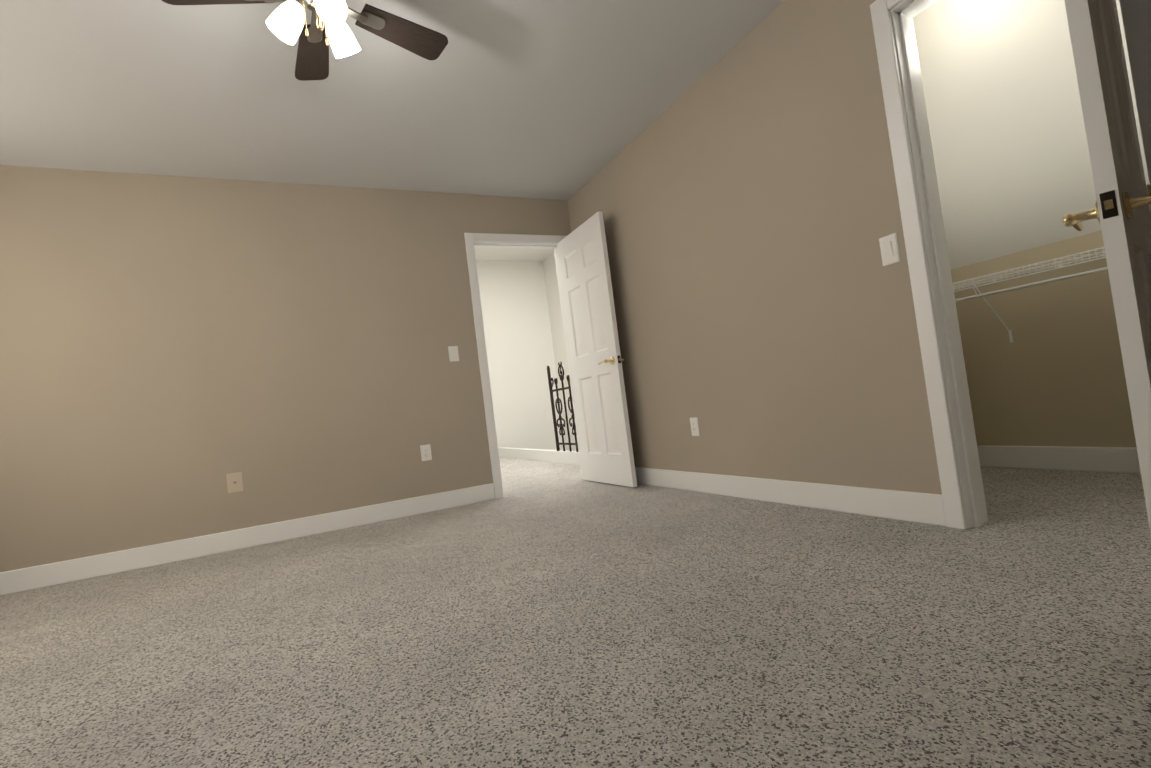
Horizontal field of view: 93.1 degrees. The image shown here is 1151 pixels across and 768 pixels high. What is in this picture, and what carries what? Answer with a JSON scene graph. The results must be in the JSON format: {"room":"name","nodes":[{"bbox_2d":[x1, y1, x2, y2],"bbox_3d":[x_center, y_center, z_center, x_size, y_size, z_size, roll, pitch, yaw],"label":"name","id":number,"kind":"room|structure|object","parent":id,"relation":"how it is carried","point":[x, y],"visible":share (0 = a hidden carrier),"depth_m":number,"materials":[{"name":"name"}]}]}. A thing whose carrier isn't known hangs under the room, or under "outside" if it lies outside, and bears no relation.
{"room":"empty bedroom","nodes":[
{"label":"empty bedroom","id":0,"kind":"room"},
{"bbox_2d":[0,165,570,571],"bbox_3d":[-1.820,-0.200,3.861,4.440,2.440,0.120,-6,-2,-26],"label":"wall","id":1,"kind":"structure","parent":0,"point":[174,350],"depth_m":3.56,"materials":[{"name":"beige paint"}]},
{"bbox_2d":[226,472,243,492],"bbox_3d":[-2.198,0.636,3.519,0.086,0.124,0.017,-6,-2,-26],"label":"outlet plate","id":2,"kind":"object","parent":1,"relation":"attached to","point":[234,482],"visible":1,"depth_m":3.52,"materials":[{"name":"beige plastic"}]},
{"bbox_2d":[0,483,494,595],"bbox_3d":[-2.079,0.987,3.545,3.236,0.125,0.014,-6,-2,-26],"label":"baseboard","id":3,"kind":"structure","parent":1,"relation":"attached to","point":[36,577],"depth_m":3.47,"materials":[{"name":"white wood"}]},
{"bbox_2d":[420,444,431,460],"bbox_3d":[-1.113,0.512,4.065,0.074,0.118,0.009,-6,-2,-26],"label":"outlet","id":4,"kind":"object","parent":1,"relation":"attached to","point":[426,455],"visible":1,"depth_m":4.06,"materials":[{"name":"white plastic"}]},
{"bbox_2d":[448,346,458,361],"bbox_3d":[-0.941,-0.234,4.218,0.074,0.118,0.014,-6,-2,-26],"label":"light switch","id":5,"kind":"object","parent":1,"relation":"attached to","point":[453,353],"visible":1,"depth_m":4.22,"materials":[{"name":"white plastic"}]},
{"bbox_2d":[464,233,585,498],"bbox_3d":[-0.382,-0.188,4.563,0.910,2.117,0.164,-6,-2,-26],"label":"door frame","id":6,"kind":"structure","parent":1,"relation":"attached to","point":[471,239],"depth_m":4.33,"materials":[{"name":"white wood"}]},
{"bbox_2d":[557,211,636,486],"bbox_3d":[0.141,-0.230,4.318,0.175,2.030,0.774,-6,-2,-26],"label":"entry door","id":7,"kind":"structure","parent":1,"relation":"in","point":[597,360],"depth_m":4.24,"materials":[{"name":"white wood"}]},
{"bbox_2d":[0,0,784,199],"bbox_3d":[-0.931,-1.661,1.970,4.620,0.100,4.540,-6,-2,-26],"label":"ceiling","id":8,"kind":"structure","parent":0,"point":[555,99],"depth_m":2.88,"materials":[{"name":"white paint"}]},
{"bbox_2d":[162,0,447,80],"bbox_3d":[-0.970,-1.418,2.038,1.042,0.368,1.003,-6,-2,-26],"label":"ceiling fan","id":9,"kind":"object","parent":8,"relation":"hanging from","point":[286,20],"visible":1,"depth_m":2.14,"materials":[{"name":"brown metal"}]},
{"bbox_2d":[474,247,553,260],"bbox_3d":[-1.247,-2.207,6.796,3.800,0.100,4.276,-6,-2,-26],"label":"ceiling","id":10,"kind":"structure","parent":0,"point":[508,254],"depth_m":8.87,"materials":[{"name":"white paint"}]},
{"bbox_2d":[476,261,565,449],"bbox_3d":[-1.901,0.414,8.664,3.800,4.800,0.100,-6,-2,-26],"label":"wall","id":11,"kind":"structure","parent":0,"point":[517,328],"depth_m":9.16,"materials":[{"name":"white paint"}]},
{"bbox_2d":[498,447,579,464],"bbox_3d":[-0.306,1.695,6.873,0.085,1.735,4.276,-6,-2,-26],"label":"trim","id":12,"kind":"structure","parent":11,"relation":"attached to","point":[562,456],"depth_m":6.84,"materials":[{"name":"white wood"}]},
{"bbox_2d":[499,457,582,494],"bbox_3d":[-1.443,1.129,6.372,2.450,0.100,4.280,-6,-2,-26],"label":"floor","id":13,"kind":"structure","parent":0,"point":[518,475],"depth_m":5.51,"materials":[{"name":"beige carpet"}]},
{"bbox_2d":[547,362,577,451],"bbox_3d":[-0.032,0.307,6.012,0.060,1.157,1.090,-6,-2,-26],"label":"iron railing","id":14,"kind":"object","parent":13,"relation":"on","point":[551,381],"visible":0.58,"depth_m":6.26,"materials":[{"name":"brown metal"}]},
{"bbox_2d":[543,253,578,450],"bbox_3d":[0.703,0.049,7.523,0.100,4.800,4.280,-6,-2,-26],"label":"wall","id":15,"kind":"structure","parent":0,"point":[555,311],"depth_m":9.22,"materials":[{"name":"white paint"}]},
{"bbox_2d":[0,467,1150,767],"bbox_3d":[-0.121,0.806,2.123,5.740,0.100,4.540,-6,-2,-26],"label":"floor carpet","id":16,"kind":"object","parent":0,"point":[584,625],"visible":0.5,"depth_m":1.51,"materials":[{"name":"grey carpet"}]},
{"bbox_2d":[567,0,941,494],"bbox_3d":[1.096,-0.600,2.787,0.120,2.440,4.420,-6,-2,-26],"label":"wall","id":17,"kind":"structure","parent":0,"point":[742,194],"depth_m":2.79,"materials":[{"name":"beige paint"}]},
{"bbox_2d":[690,417,699,435],"bbox_3d":[0.762,0.274,3.497,0.009,0.118,0.074,-6,-2,-26],"label":"outlet","id":18,"kind":"object","parent":17,"relation":"attached to","point":[694,426],"visible":1,"depth_m":3.49,"materials":[{"name":"white plastic"}]},
{"bbox_2d":[635,467,946,526],"bbox_3d":[1.155,0.558,2.761,0.014,0.125,4.286,-6,-2,-26],"label":"baseboard","id":19,"kind":"structure","parent":17,"relation":"attached to","point":[925,508],"depth_m":2.69,"materials":[{"name":"white wood"}]},
{"bbox_2d":[879,233,899,265],"bbox_3d":[1.292,-0.554,2.250,0.014,0.118,0.074,-6,-2,-26],"label":"light switch","id":20,"kind":"object","parent":17,"relation":"attached to","point":[889,249],"visible":1,"depth_m":2.24,"materials":[{"name":"white plastic"}]},
{"bbox_2d":[870,0,1150,529],"bbox_3d":[1.563,-0.530,1.866,0.164,2.117,0.770,-6,-2,-26],"label":"trim","id":21,"kind":"structure","parent":17,"relation":"attached to","point":[948,443],"depth_m":2.13,"materials":[{"name":"white wood"}]},
{"bbox_2d":[1062,0,1150,532],"bbox_3d":[1.386,-0.495,1.377,0.634,2.030,0.175,-5,-3,-39],"label":"closet door","id":22,"kind":"structure","parent":17,"relation":"in","point":[1121,211],"depth_m":1.19,"materials":[{"name":"white wood"}]},
{"bbox_2d":[913,0,1149,268],"bbox_3d":[2.127,-1.391,2.305,1.120,1.360,2.760,-6,-2,-26],"label":"ceiling slope","id":23,"kind":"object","parent":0,"point":[1012,162],"depth_m":2.57,"materials":[{"name":"beige paint"}]},
{"bbox_2d":[951,230,1136,446],"bbox_3d":[2.737,-0.255,2.492,0.120,1.330,2.760,-6,-2,-26],"label":"wall","id":24,"kind":"structure","parent":0,"point":[1053,374],"depth_m":2.88,"materials":[{"name":"beige paint"}]},
{"bbox_2d":[953,247,1107,342],"bbox_3d":[2.519,-0.451,2.407,0.308,0.366,2.508,-6,-2,-26],"label":"wire shelf","id":25,"kind":"object","parent":24,"relation":"attached to","point":[969,283],"visible":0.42,"depth_m":2.75,"materials":[{"name":"white metal"}]},
{"bbox_2d":[977,445,1140,473],"bbox_3d":[2.751,0.349,2.439,0.014,0.125,2.520,-6,-2,-26],"label":"baseboard","id":26,"kind":"structure","parent":24,"relation":"attached to","point":[1111,459],"depth_m":2.85,"materials":[{"name":"white"}]}
]}

